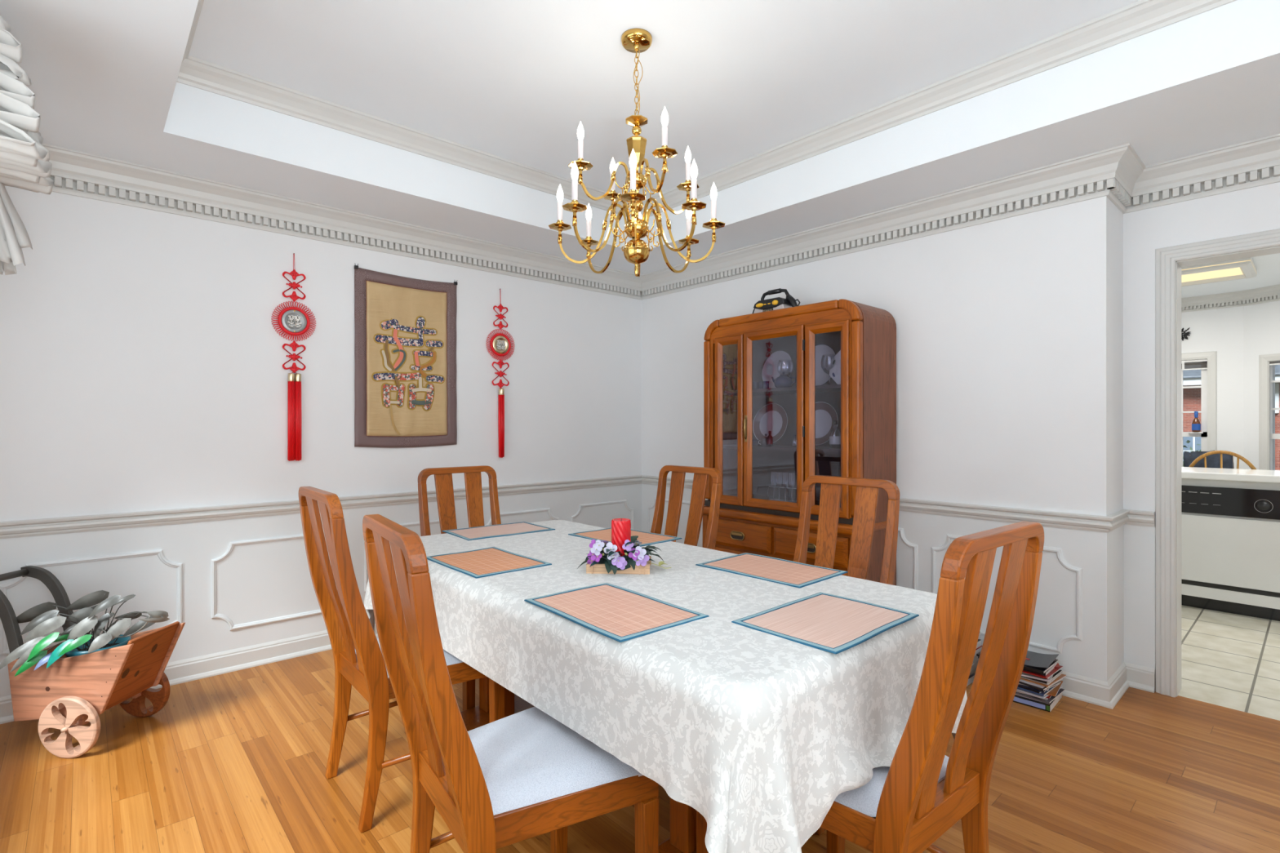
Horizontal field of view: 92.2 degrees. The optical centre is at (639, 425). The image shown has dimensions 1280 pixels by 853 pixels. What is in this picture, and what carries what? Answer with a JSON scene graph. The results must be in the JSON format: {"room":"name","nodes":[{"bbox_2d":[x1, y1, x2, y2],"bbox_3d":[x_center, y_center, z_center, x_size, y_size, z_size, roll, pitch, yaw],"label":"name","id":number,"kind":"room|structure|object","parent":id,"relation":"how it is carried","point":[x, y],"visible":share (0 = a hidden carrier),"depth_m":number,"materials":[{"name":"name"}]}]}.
{"room":"dining room","nodes":[
{"label":"dining room","id":0,"kind":"room"},
{"bbox_2d":[0,185,641,521],"bbox_3d":[-1.479,-0.195,3.803,3.900,2.900,0.140,0,0,-42],"label":"wall","id":1,"kind":"structure","parent":0,"point":[143,356],"depth_m":3.15,"materials":[{"name":"paint"}]},
{"bbox_2d":[0,549,182,655],"bbox_3d":[-2.469,0.823,2.804,0.622,0.450,0.012,0,0,-42],"label":"trim","id":2,"kind":"structure","parent":1,"relation":"attached to","point":[3,642],"depth_m":2.82,"materials":[{"name":"paint"}]},
{"bbox_2d":[211,534,324,630],"bbox_3d":[-1.920,0.823,3.299,0.622,0.450,0.012,0,0,-42],"label":"trim","id":3,"kind":"structure","parent":1,"relation":"attached to","point":[232,627],"depth_m":3.18,"materials":[{"name":"paint"}]},
{"bbox_2d":[271,253,315,461],"bbox_3d":[-1.868,-0.370,3.329,0.219,1.125,0.041,0,0,-42],"label":"knot hanging","id":4,"kind":"object","parent":1,"relation":"hanging from","point":[293,321],"visible":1,"depth_m":3.32,"materials":[{"name":"red fabric"}]},
{"bbox_2d":[354,262,457,447],"bbox_3d":[-1.410,-0.398,3.753,0.628,1.070,0.021,0,0,-42],"label":"wall hanging","id":5,"kind":"object","parent":1,"relation":"attached to","point":[405,344],"visible":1,"depth_m":3.73,"materials":[{"name":"fabric"}]},
{"bbox_2d":[364,520,459,591],"bbox_3d":[-1.371,0.823,3.794,0.622,0.450,0.012,0,0,-42],"label":"trim","id":6,"kind":"structure","parent":1,"relation":"attached to","point":[434,522],"depth_m":3.59,"materials":[{"name":"paint"}]},
{"bbox_2d":[485,288,515,457],"bbox_3d":[-0.939,-0.353,4.165,0.217,1.147,0.044,0,0,-42],"label":"knot hanging","id":7,"kind":"object","parent":1,"relation":"hanging from","point":[500,344],"visible":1,"depth_m":4.16,"materials":[{"name":"red fabric"}]},
{"bbox_2d":[485,507,559,525],"bbox_3d":[-0.822,0.823,4.289,0.622,0.450,0.012,0,0,-42],"label":"trim","id":8,"kind":"structure","parent":1,"relation":"attached to","point":[548,510],"depth_m":4.32,"materials":[{"name":"paint"}]},
{"bbox_2d":[0,484,1155,697],"bbox_3d":[-0.225,0.862,2.675,4.250,0.787,3.215,0,0,-42],"label":"wainscoting","id":9,"kind":"structure","parent":1,"relation":"attached to","point":[255,582],"depth_m":3.02,"materials":[{"name":"paint"}]},
{"bbox_2d":[0,475,1155,538],"bbox_3d":[-0.225,0.444,2.675,4.250,0.072,3.215,0,0,-42],"label":"trim","id":10,"kind":"structure","parent":1,"relation":"attached to","point":[43,526],"depth_m":3.06,"materials":[{"name":"paint"}]},
{"bbox_2d":[0,620,1155,724],"bbox_3d":[-0.225,1.202,2.675,4.250,0.106,3.215,0,0,-42],"label":"baseboard","id":11,"kind":"structure","parent":1,"relation":"attached to","point":[1108,694],"depth_m":3.01,"materials":[{"name":"paint"}]},
{"bbox_2d":[570,499,633,529],"bbox_3d":[-0.280,0.823,4.778,0.617,0.450,0.012,0,0,-42],"label":"trim","id":12,"kind":"structure","parent":1,"relation":"attached to","point":[624,501],"depth_m":4.80,"materials":[{"name":"paint"}]},
{"bbox_2d":[0,0,1279,275],"bbox_3d":[0.406,-1.423,1.975,4.250,0.445,5.100,0,0,-42],"label":"ceiling","id":13,"kind":"structure","parent":0,"point":[735,81],"depth_m":2.59,"materials":[{"name":"paint"}]},
{"bbox_2d":[548,27,725,277],"bbox_3d":[-0.013,-1.044,2.402,0.647,0.931,0.647,0,0,-21],"label":"chandelier","id":14,"kind":"object","parent":13,"relation":"hanging from","point":[636,251],"visible":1,"depth_m":2.37,"materials":[{"name":"gold metal"}]},
{"bbox_2d":[177,0,1236,217],"bbox_3d":[0.323,-1.465,1.954,2.620,0.090,3.880,0,0,-42],"label":"trim","id":15,"kind":"structure","parent":13,"relation":"attached to","point":[1141,17],"depth_m":2.81,"materials":[{"name":"paint"}]},
{"bbox_2d":[0,604,1279,852],"bbox_3d":[1.977,1.285,3.406,8.500,0.060,5.120,0,0,-42],"label":"floor","id":16,"kind":"structure","parent":0,"point":[236,762],"depth_m":2.20,"materials":[{"name":"brown wood"}]},
{"bbox_2d":[0,565,185,759],"bbox_3d":[-2.279,0.926,2.493,0.694,0.657,0.382,0,0,2],"label":"planter","id":17,"kind":"object","parent":16,"relation":"on","point":[78,689],"visible":0.97,"depth_m":2.36,"materials":[{"name":"brown wood"}]},
{"bbox_2d":[0,590,169,676],"bbox_3d":[-2.159,0.802,2.415,0.563,0.265,0.274,0,0,-25],"label":"pothos plant","id":18,"kind":"object","parent":17,"relation":"in","point":[42,618],"visible":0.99,"depth_m":2.38,"materials":[{"name":"grey plant"}]},
{"bbox_2d":[65,634,131,657],"bbox_3d":[-2.187,0.993,2.490,0.199,0.225,0.199,0,0,-42],"label":"plant pot","id":19,"kind":"object","parent":17,"relation":"on","point":[120,642],"visible":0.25,"depth_m":2.49,"materials":[{"name":"plastic"}]},
{"bbox_2d":[298,486,505,833],"bbox_3d":[-0.843,0.733,2.174,0.574,1.045,0.480,0,0,-41],"label":"dining chair","id":20,"kind":"object","parent":16,"relation":"on","point":[358,660],"visible":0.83,"depth_m":2.00,"materials":[{"name":"brown wood"}]},
{"bbox_2d":[355,637,462,677],"bbox_3d":[-0.778,0.794,2.230,0.402,0.046,0.472,0,0,-41],"label":"seat cushion","id":21,"kind":"object","parent":20,"relation":"on","point":[453,664],"depth_m":2.09,"materials":[{"name":"fabric"}]},
{"bbox_2d":[417,465,501,711],"bbox_3d":[-0.731,0.733,2.905,0.480,1.045,0.574,0,0,-43],"label":"dining chair","id":22,"kind":"object","parent":16,"relation":"on","point":[442,476],"visible":0.32,"depth_m":3.04,"materials":[{"name":"brown wood"}]},
{"bbox_2d":[362,514,658,852],"bbox_3d":[-0.321,0.733,1.480,0.574,1.045,0.480,0,0,-35],"label":"dining chair","id":23,"kind":"object","parent":16,"relation":"on","point":[525,775],"visible":0.93,"depth_m":1.38,"materials":[{"name":"brown wood"}]},
{"bbox_2d":[467,706,643,815],"bbox_3d":[-0.251,0.794,1.530,0.402,0.046,0.472,0,0,-35],"label":"seat cushion","id":24,"kind":"object","parent":23,"relation":"on","point":[531,763],"depth_m":1.42,"materials":[{"name":"fabric"}]},
{"bbox_2d":[460,676,826,852],"bbox_3d":[-0.110,0.881,2.188,0.954,0.748,1.972,0,0,-42],"label":"dining table","id":25,"kind":"object","parent":16,"relation":"on","point":[688,827],"visible":0.05,"depth_m":1.71,"materials":[{"name":"brown wood"}]},
{"bbox_2d":[364,520,967,852],"bbox_3d":[-0.099,0.747,2.184,1.118,0.516,2.172,0,0,-42],"label":"tablecloth","id":26,"kind":"object","parent":25,"relation":"on","point":[758,733],"visible":0.81,"depth_m":1.39,"materials":[{"name":"white fabric"}]},
{"bbox_2d":[426,546,551,578],"bbox_3d":[-0.553,0.488,2.217,0.289,0.007,0.409,0,0,-42],"label":"placemat","id":27,"kind":"object","parent":26,"relation":"on","point":[491,561],"visible":0.99,"depth_m":2.19,"materials":[{"name":"fabric"}]},
{"bbox_2d":[441,521,555,540],"bbox_3d":[-0.655,0.488,2.863,0.429,0.007,0.294,0,0,-39],"label":"placemat","id":28,"kind":"object","parent":26,"relation":"on","point":[522,527],"visible":1,"depth_m":2.84,"materials":[{"name":"orange fabric"}]},
{"bbox_2d":[524,582,709,642],"bbox_3d":[-0.073,0.488,1.648,0.289,0.007,0.434,0,0,-40],"label":"placemat","id":29,"kind":"object","parent":26,"relation":"on","point":[619,614],"visible":1,"depth_m":1.61,"materials":[{"name":"fabric"}]},
{"bbox_2d":[586,555,651,574],"bbox_3d":[-0.069,0.473,2.096,0.210,0.037,0.144,0,0,3],"label":"tray","id":30,"kind":"object","parent":26,"relation":"on","point":[597,568],"visible":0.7,"depth_m":2.03,"materials":[{"name":"brown wood"}]},
{"bbox_2d":[577,535,671,574],"bbox_3d":[-0.056,0.430,2.080,0.285,0.110,0.243,0,0,34],"label":"ring","id":31,"kind":"object","parent":30,"relation":"on","point":[602,552],"visible":0.98,"depth_m":2.02,"materials":[{"name":"plant"}]},
{"bbox_2d":[611,518,631,555],"bbox_3d":[-0.064,0.377,2.090,0.067,0.122,0.067,0,0,-42],"label":"candle","id":32,"kind":"object","parent":31,"relation":"in","point":[620,527],"visible":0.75,"depth_m":2.06,"materials":[{"name":"red wax"}]},
{"bbox_2d":[568,527,681,546],"bbox_3d":[-0.070,0.488,2.704,0.294,0.007,0.419,0,0,-44],"label":"placemat","id":33,"kind":"object","parent":26,"relation":"on","point":[646,538],"visible":0.65,"depth_m":2.70,"materials":[{"name":"orange fabric"}]},
{"bbox_2d":[695,552,848,588],"bbox_3d":[0.443,0.488,2.103,0.289,0.007,0.419,0,0,-43],"label":"placemat","id":34,"kind":"object","parent":26,"relation":"on","point":[789,573],"visible":1,"depth_m":2.08,"materials":[{"name":"orange fabric"}]},
{"bbox_2d":[731,592,919,654],"bbox_3d":[0.473,0.488,1.557,0.404,0.007,0.287,0,0,-42],"label":"placemat","id":35,"kind":"object","parent":26,"relation":"on","point":[826,622],"visible":1,"depth_m":1.53,"materials":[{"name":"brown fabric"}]},
{"bbox_2d":[650,465,721,549],"bbox_3d":[0.051,0.733,2.950,0.574,1.045,0.480,0,0,-41],"label":"dining chair","id":36,"kind":"object","parent":16,"relation":"on","point":[700,478],"visible":0.35,"depth_m":3.07,"materials":[{"name":"brown wood"}]},
{"bbox_2d":[702,298,896,585],"bbox_3d":[0.906,0.292,3.698,0.455,1.925,1.092,0,0,-42],"label":"china cabinet","id":37,"kind":"object","parent":16,"relation":"on","point":[736,349],"visible":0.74,"depth_m":3.54,"materials":[{"name":"brown wood"}]},
{"bbox_2d":[766,431,773,446],"bbox_3d":[0.796,0.081,3.774,0.038,0.093,0.038,0,0,-42],"label":"bottle","id":38,"kind":"object","parent":37,"relation":"on","point":[770,439],"visible":1,"depth_m":3.76,"materials":[{"name":"glass"}]},
{"bbox_2d":[752,403,787,442],"bbox_3d":[0.841,-0.011,3.984,0.063,0.263,0.269,0,0,-42],"label":"plate","id":39,"kind":"object","parent":37,"relation":"on","point":[772,417],"visible":0.94,"depth_m":4.00,"materials":[{"name":"ceramic"}]},
{"bbox_2d":[752,288,799,313],"bbox_3d":[0.837,-0.754,3.778,0.130,0.166,0.332,0,0,-42],"label":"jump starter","id":40,"kind":"object","parent":37,"relation":"on","point":[778,303],"visible":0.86,"depth_m":3.74,"materials":[{"name":"black plastic"}]},
{"bbox_2d":[761,351,791,388],"bbox_3d":[0.878,-0.354,3.943,0.061,0.250,0.230,0,0,-42],"label":"plate","id":41,"kind":"object","parent":37,"relation":"on","point":[769,369],"visible":0.73,"depth_m":3.97,"materials":[{"name":"ceramic"}]},
{"bbox_2d":[766,485,796,502],"bbox_3d":[0.869,0.421,3.753,0.120,0.087,0.235,0,0,-42],"label":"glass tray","id":42,"kind":"object","parent":37,"relation":"on","point":[769,486],"visible":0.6,"depth_m":3.78,"materials":[{"name":"clear glass"}]},
{"bbox_2d":[723,384,840,395],"bbox_3d":[0.936,-0.211,3.726,0.348,0.018,1.040,0,0,-42],"label":"shelf","id":43,"kind":"object","parent":37,"relation":"attached to","point":[831,389],"depth_m":3.70,"materials":[{"name":"glass"}]},
{"bbox_2d":[723,444,840,453],"bbox_3d":[0.936,0.139,3.726,0.348,0.018,1.040,0,0,-42],"label":"shelf","id":44,"kind":"object","parent":37,"relation":"attached to","point":[823,448],"depth_m":3.70,"materials":[{"name":"glass"}]},
{"bbox_2d":[726,493,840,507],"bbox_3d":[0.936,0.474,3.726,0.348,0.018,1.040,0,0,-42],"label":"shelf","id":45,"kind":"object","parent":37,"relation":"attached to","point":[764,496],"depth_m":3.96,"materials":[{"name":"wood"}]},
{"bbox_2d":[771,372,796,387],"bbox_3d":[0.872,-0.273,3.735,0.115,0.101,0.142,0,0,-3],"label":"teapot","id":46,"kind":"object","parent":37,"relation":"on","point":[784,380],"visible":0.81,"depth_m":3.69,"materials":[{"name":"white ceramic"}]},
{"bbox_2d":[777,360,793,376],"bbox_3d":[0.905,-0.315,3.833,0.099,0.185,0.099,0,0,-42],"label":"wine glass","id":47,"kind":"object","parent":37,"relation":"on","point":[790,372],"visible":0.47,"depth_m":3.86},
{"bbox_2d":[815,343,835,385],"bbox_3d":[1.076,-0.361,3.724,0.063,0.263,0.256,0,0,-42],"label":"plate","id":48,"kind":"object","parent":37,"relation":"on","point":[821,378],"visible":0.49,"depth_m":3.71,"materials":[{"name":"white ceramic"}]},
{"bbox_2d":[815,401,838,445],"bbox_3d":[1.076,-0.011,3.724,0.063,0.263,0.269,0,0,-42],"label":"plate","id":49,"kind":"object","parent":37,"relation":"on","point":[825,413],"visible":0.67,"depth_m":3.70,"materials":[{"name":"ceramic"}]},
{"bbox_2d":[820,355,835,385],"bbox_3d":[1.096,-0.315,3.561,0.099,0.185,0.099,0,0,-42],"label":"wine glass","id":50,"kind":"object","parent":37,"relation":"on","point":[824,369],"visible":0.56,"depth_m":3.59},
{"bbox_2d":[829,350,840,384],"bbox_3d":[1.158,-0.330,3.454,0.042,0.200,0.203,0,0,-42],"label":"plate","id":51,"kind":"object","parent":37,"relation":"on","point":[835,362],"visible":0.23,"depth_m":3.50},
{"bbox_2d":[829,420,840,447],"bbox_3d":[1.120,0.050,3.535,0.064,0.157,0.064,0,0,-42],"label":"bottle","id":52,"kind":"object","parent":37,"relation":"on","point":[833,439],"visible":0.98,"depth_m":3.52,"materials":[{"name":"black glass"}]},
{"bbox_2d":[793,475,899,585],"bbox_3d":[0.635,0.733,2.293,0.574,1.045,0.480,0,0,-41],"label":"dining chair","id":53,"kind":"object","parent":16,"relation":"on","point":[867,489],"visible":0.27,"depth_m":2.41,"materials":[{"name":"brown wood"}]},
{"bbox_2d":[820,521,1044,852],"bbox_3d":[0.559,0.733,1.453,0.480,1.045,0.574,0,0,-39],"label":"dining chair","id":54,"kind":"object","parent":16,"relation":"on","point":[903,808],"visible":0.77,"depth_m":1.28,"materials":[{"name":"brown wood"}]},
{"bbox_2d":[834,755,949,818],"bbox_3d":[0.506,0.794,1.520,0.472,0.046,0.402,0,0,-39],"label":"seat cushion","id":55,"kind":"object","parent":54,"relation":"on","point":[862,802],"depth_m":1.31,"materials":[{"name":"fabric"}]},
{"bbox_2d":[1013,693,1062,711],"bbox_3d":[1.769,1.240,2.867,0.212,0.030,0.286,0,0,-44],"label":"book","id":56,"kind":"object","parent":16,"relation":"on","point":[1025,701],"visible":0.34,"depth_m":2.74,"materials":[{"name":"paper"}]},
{"bbox_2d":[1015,693,1046,703],"bbox_3d":[1.768,1.219,2.873,0.276,0.010,0.206,0,0,45],"label":"magazine","id":57,"kind":"object","parent":56,"relation":"on","point":[1015,694],"visible":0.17,"depth_m":2.76,"materials":[{"name":"paper"}]},
{"bbox_2d":[1015,688,1064,703],"bbox_3d":[1.773,1.210,2.853,0.206,0.007,0.276,0,0,-40],"label":"magazine","id":58,"kind":"object","parent":57,"relation":"on","point":[1051,699],"visible":0.24,"depth_m":2.73,"materials":[{"name":"paper"}]},
{"bbox_2d":[1016,690,1048,700],"bbox_3d":[1.761,1.204,2.872,0.276,0.005,0.206,0,0,45],"label":"magazine","id":59,"kind":"object","parent":58,"relation":"on","point":[1046,699],"visible":0.16,"depth_m":2.75,"materials":[{"name":"paper"}]},
{"bbox_3d":[1.773,1.199,2.874,0.206,0.004,0.276,0,0,-45],"label":"magazine","id":60,"kind":"object","parent":59,"relation":"on","visible":0},
{"bbox_2d":[1016,685,1062,698],"bbox_3d":[1.765,1.194,2.862,0.206,0.005,0.276,0,0,-36],"label":"magazine","id":61,"kind":"object","parent":60,"relation":"on","point":[1061,686],"visible":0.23,"depth_m":2.73,"materials":[{"name":"white paper"}]},
{"bbox_2d":[1046,680,1063,696],"bbox_3d":[1.790,1.189,2.870,0.276,0.004,0.206,0,0,42],"label":"magazine","id":62,"kind":"object","parent":61,"relation":"on","point":[1053,692],"visible":0.2,"depth_m":2.75,"materials":[{"name":"paper"}]},
{"bbox_2d":[1017,683,1060,696],"bbox_3d":[1.758,1.183,2.865,0.206,0.007,0.276,0,0,-39],"label":"magazine","id":63,"kind":"object","parent":62,"relation":"on","point":[1046,692],"visible":0.2,"depth_m":2.74,"materials":[{"name":"paper"}]},
{"bbox_2d":[1017,681,1061,693],"bbox_3d":[1.763,1.176,2.876,0.206,0.006,0.276,0,0,-33],"label":"magazine","id":64,"kind":"object","parent":63,"relation":"on","point":[1059,682],"visible":0.19,"depth_m":2.75,"materials":[{"name":"paper"}]},
{"bbox_2d":[1017,684,1045,693],"bbox_3d":[1.754,1.170,2.870,0.206,0.005,0.276,0,0,-42],"label":"magazine","id":65,"kind":"object","parent":64,"relation":"on","point":[1020,685],"visible":0.14,"depth_m":2.74,"materials":[{"name":"paper"}]},
{"bbox_3d":[1.753,1.164,2.872,0.276,0.007,0.206,0,0,40],"label":"magazine","id":66,"kind":"object","parent":65,"relation":"on","visible":0},
{"bbox_2d":[1018,678,1062,690],"bbox_3d":[1.764,1.157,2.861,0.206,0.007,0.276,0,0,-35],"label":"magazine","id":67,"kind":"object","parent":66,"relation":"on","point":[1020,682],"visible":0.2,"depth_m":2.73,"materials":[{"name":"paper"}]},
{"bbox_2d":[1019,679,1044,688],"bbox_3d":[1.765,1.150,2.869,0.206,0.005,0.276,0,0,-36],"label":"magazine","id":68,"kind":"object","parent":67,"relation":"on","point":[1020,680],"visible":0.19,"depth_m":2.73,"materials":[{"name":"white paper"}]},
{"bbox_2d":[1020,674,1066,687],"bbox_3d":[1.785,1.145,2.865,0.206,0.005,0.276,0,0,-36],"label":"magazine","id":69,"kind":"object","parent":68,"relation":"on","point":[1062,676],"visible":0.23,"depth_m":2.75,"materials":[{"name":"paper"}]},
{"bbox_2d":[1020,671,1062,684],"bbox_3d":[1.781,1.138,2.875,0.206,0.007,0.276,0,0,-41],"label":"magazine","id":70,"kind":"object","parent":69,"relation":"on","point":[1060,673],"visible":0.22,"depth_m":2.75,"materials":[{"name":"paper"}]},
{"bbox_2d":[1021,669,1062,684],"bbox_3d":[1.775,1.131,2.872,0.206,0.007,0.276,0,0,-40],"label":"magazine","id":71,"kind":"object","parent":70,"relation":"on","point":[1060,671],"visible":0.2,"depth_m":2.76,"materials":[{"name":"paper"}]},
{"bbox_2d":[1021,672,1053,682],"bbox_3d":[1.757,1.123,2.865,0.276,0.007,0.206,0,0,40],"label":"magazine","id":72,"kind":"object","parent":71,"relation":"on","point":[1023,674],"visible":0.14,"depth_m":2.74,"materials":[{"name":"paper"}]},
{"bbox_3d":[1.780,1.117,2.884,0.206,0.005,0.276,0,0,-39],"label":"magazine","id":73,"kind":"object","parent":72,"relation":"on","visible":0},
{"bbox_3d":[1.765,1.111,2.872,0.276,0.006,0.206,0,0,45],"label":"magazine","id":74,"kind":"object","parent":73,"relation":"on","visible":0},
{"bbox_2d":[1022,665,1062,679],"bbox_3d":[1.768,1.105,2.857,0.206,0.005,0.276,0,0,-40],"label":"magazine","id":75,"kind":"object","parent":74,"relation":"on","point":[1054,670],"visible":0.24,"depth_m":2.74,"materials":[{"name":"paper"}]},
{"bbox_2d":[977,656,1058,675],"bbox_3d":[1.766,1.095,2.877,0.206,0.013,0.276,0,0,-42],"label":"magazine","id":76,"kind":"object","parent":75,"relation":"on","point":[1047,672],"visible":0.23,"depth_m":2.74,"materials":[{"name":"paper"}]},
{"bbox_2d":[976,652,1058,673],"bbox_3d":[1.755,1.083,2.867,0.206,0.010,0.276,0,0,-41],"label":"magazine","id":77,"kind":"object","parent":76,"relation":"on","point":[1041,670],"visible":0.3,"depth_m":2.74,"materials":[{"name":"paper"}]},
{"bbox_2d":[978,650,1058,668],"bbox_3d":[1.764,1.067,2.870,0.205,0.020,0.275,0,0,-44],"label":"magazine","id":78,"kind":"object","parent":77,"relation":"on","point":[1033,659],"visible":0.37,"depth_m":2.81,"materials":[{"name":"paper"}]},
{"bbox_2d":[1188,450,1256,469],"bbox_3d":[4.526,0.723,4.745,0.503,1.071,0.504,0,0,-38],"label":"chair","id":79,"kind":"object","parent":16,"relation":"on","point":[1195,461],"visible":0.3,"depth_m":4.60,"materials":[{"name":"brown wood"}]},
{"bbox_2d":[1181,478,1279,621],"bbox_3d":[4.066,0.812,4.303,0.580,0.885,0.645,0,0,-42],"label":"dishwasher","id":80,"kind":"object","parent":16,"relation":"on","point":[1230,530],"visible":0.79,"depth_m":4.07,"materials":[{"name":"white metal"}]},
{"bbox_3d":[4.920,0.755,5.293,0.400,1.000,0.320,0,0,-42],"label":"chair","id":81,"kind":"object","parent":16,"relation":"on","visible":0},
{"bbox_2d":[1183,450,1234,468],"bbox_3d":[4.780,0.493,5.181,0.144,0.566,0.306,0,0,-42],"label":"jacket","id":82,"kind":"object","parent":81,"relation":"on","point":[1213,460],"visible":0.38,"depth_m":5.14,"materials":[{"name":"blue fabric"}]},
{"bbox_3d":[4.527,0.812,3.837,0.600,0.885,0.645,0,0,-42],"label":"base cabinet","id":83,"kind":"object","parent":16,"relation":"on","visible":0},
{"bbox_2d":[1181,466,1279,483],"bbox_3d":[4.010,0.343,4.418,0.670,0.048,2.300,0,0,-42],"label":"countertop","id":84,"kind":"structure","parent":83,"relation":"on","point":[1188,473],"depth_m":4.12,"materials":[{"name":"white laminate"}]},
{"bbox_2d":[641,195,1123,515],"bbox_3d":[1.135,-0.195,4.077,0.350,2.900,3.235,0,0,-42],"label":"wall","id":85,"kind":"structure","parent":0,"point":[1010,331],"depth_m":3.13,"materials":[{"name":"paint"}]},
{"bbox_2d":[41,133,1279,300],"bbox_3d":[0.406,-1.114,1.975,4.250,0.172,5.100,0,0,-42],"label":"trim","id":86,"kind":"structure","parent":85,"relation":"attached to","point":[1117,173],"depth_m":3.15,"materials":[{"name":"paint"}]},
{"bbox_2d":[648,497,690,532],"bbox_3d":[0.289,0.823,4.741,0.012,0.494,0.679,0,0,-42],"label":"trim","id":87,"kind":"structure","parent":85,"relation":"attached to","point":[666,500],"depth_m":4.94,"materials":[{"name":"paint"}]},
{"bbox_2d":[897,527,918,590],"bbox_3d":[1.294,0.823,3.627,0.012,0.494,0.679,0,0,-42],"label":"trim","id":88,"kind":"structure","parent":85,"relation":"attached to","point":[900,531],"depth_m":3.38,"materials":[{"name":"paint"}]},
{"bbox_2d":[931,533,1082,653],"bbox_3d":[1.796,0.823,3.070,0.012,0.494,0.677,0,0,-42],"label":"trim","id":89,"kind":"structure","parent":85,"relation":"attached to","point":[1078,637],"depth_m":2.88,"materials":[{"name":"paint"}]},
{"bbox_2d":[1123,182,1279,511],"bbox_3d":[1.985,-0.195,3.494,0.130,2.900,5.240,0,0,-42],"label":"wall","id":90,"kind":"structure","parent":0,"point":[1255,209],"depth_m":2.92,"materials":[{"name":"paint"}]},
{"bbox_2d":[1155,228,1279,697],"bbox_3d":[2.842,0.212,2.530,0.152,2.086,1.108,0,0,-42],"label":"door frame","id":91,"kind":"structure","parent":90,"relation":"in","point":[1169,261],"depth_m":2.86,"materials":[{"name":"paint"}]},
{"bbox_2d":[1181,306,1244,469],"bbox_3d":[4.534,0.028,6.110,0.120,2.455,2.090,0,0,-42],"label":"wall","id":92,"kind":"structure","parent":0,"point":[1221,331],"depth_m":5.38,"materials":[{"name":"paint"}]},
{"bbox_2d":[1181,327,1191,341],"bbox_3d":[4.884,-0.823,5.605,0.035,0.144,0.203,0,0,-38],"label":"wreath","id":93,"kind":"object","parent":92,"relation":"attached to","point":[1185,335],"visible":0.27,"depth_m":5.57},
{"bbox_2d":[1181,361,1207,466],"bbox_3d":[4.819,0.083,5.753,0.095,1.345,0.720,0,0,-42],"label":"window","id":94,"kind":"structure","parent":92,"relation":"in","point":[1203,436],"depth_m":5.51,"materials":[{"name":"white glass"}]},
{"bbox_2d":[1181,359,1207,370],"bbox_3d":[4.810,-0.545,5.746,0.048,0.090,0.716,0,0,-42],"label":"window blind","id":95,"kind":"object","parent":94,"relation":"attached to","point":[1200,366],"visible":0.35,"depth_m":5.54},
{"bbox_2d":[1191,411,1200,431],"bbox_3d":[4.985,-0.033,5.520,0.060,0.185,0.060,0,0,-42],"label":"bottle","id":96,"kind":"object","parent":94,"relation":"on","point":[1196,424],"visible":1,"depth_m":5.51,"materials":[{"name":"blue glass"}]},
{"bbox_2d":[1181,351,1217,451],"bbox_3d":[4.788,0.083,5.726,0.018,1.469,0.844,0,0,-42],"label":"trim","id":97,"kind":"structure","parent":92,"relation":"attached to","point":[1211,357],"depth_m":5.43,"materials":[{"name":"paint"}]},
{"bbox_2d":[1181,253,1279,297],"bbox_3d":[4.012,-1.245,4.420,4.120,0.200,3.900,0,0,-42],"label":"ceiling","id":98,"kind":"structure","parent":0,"point":[1268,266],"depth_m":4.95,"materials":[{"name":"paint"}]},
{"bbox_2d":[1181,257,1257,286],"bbox_3d":[3.911,-1.115,4.800,0.560,0.060,1.240,0,0,-42],"label":"ceiling light","id":99,"kind":"object","parent":98,"relation":"attached to","point":[1245,268],"visible":0.36,"depth_m":4.42,"materials":[{"name":"paint"}]},
{"bbox_2d":[1244,300,1279,469],"bbox_3d":[5.514,0.028,4.346,0.120,2.455,2.000,0,0,-15],"label":"wall","id":100,"kind":"structure","parent":0,"point":[1261,321],"depth_m":5.22,"materials":[{"name":"paint"}]},
{"bbox_2d":[1258,353,1279,470],"bbox_3d":[5.310,0.083,4.826,0.018,1.345,0.735,0,0,-15],"label":"trim","id":101,"kind":"structure","parent":100,"relation":"attached to","point":[1264,360],"depth_m":5.15,"materials":[{"name":"paint"}]},
{"bbox_2d":[1269,361,1279,470],"bbox_3d":[5.376,0.083,4.845,0.060,1.345,0.735,0,0,-15],"label":"window","id":102,"kind":"structure","parent":100,"relation":"in","point":[1273,436],"depth_m":5.15,"materials":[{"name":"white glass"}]},
{"bbox_3d":[-1.271,-0.195,0.556,0.140,2.900,5.240,0,0,-42],"label":"wall","id":103,"kind":"structure","parent":0,"visible":0},
{"bbox_2d":[0,14,53,275],"bbox_3d":[-1.401,-0.826,1.123,0.426,0.718,2.254,0,0,-42],"label":"window curtain","id":104,"kind":"object","parent":103,"relation":"hanging from","point":[24,164],"visible":1,"depth_m":1.77,"materials":[{"name":"white fabric"}]},
{"label":"outside","id":105,"kind":"structure","parent":0,"visible":0},
{"bbox_3d":[27.385,2.105,23.014,55.300,0.100,70.000,0,0,-42],"label":"ground","id":106,"kind":"structure","parent":105,"visible":0},
{"bbox_2d":[1182,364,1279,470],"bbox_3d":[16.701,-0.945,18.576,18.800,6.000,7.800,0,0,43],"label":"brick house","id":107,"kind":"structure","parent":106,"relation":"on","point":[1191,397],"depth_m":15.90,"materials":[{"name":"brick"}]},
{"bbox_3d":[2.739,0.027,5.830,4.120,2.455,0.100,0,0,-42],"label":"wall","id":108,"kind":"structure","parent":0,"visible":0},
{"bbox_2d":[1181,284,1279,312],"bbox_3d":[4.961,-1.085,5.163,0.527,0.120,3.883,0,0,-29],"label":"trim","id":109,"kind":"structure","parent":108,"relation":"attached to","point":[1271,293],"depth_m":5.32,"materials":[{"name":"paint"}]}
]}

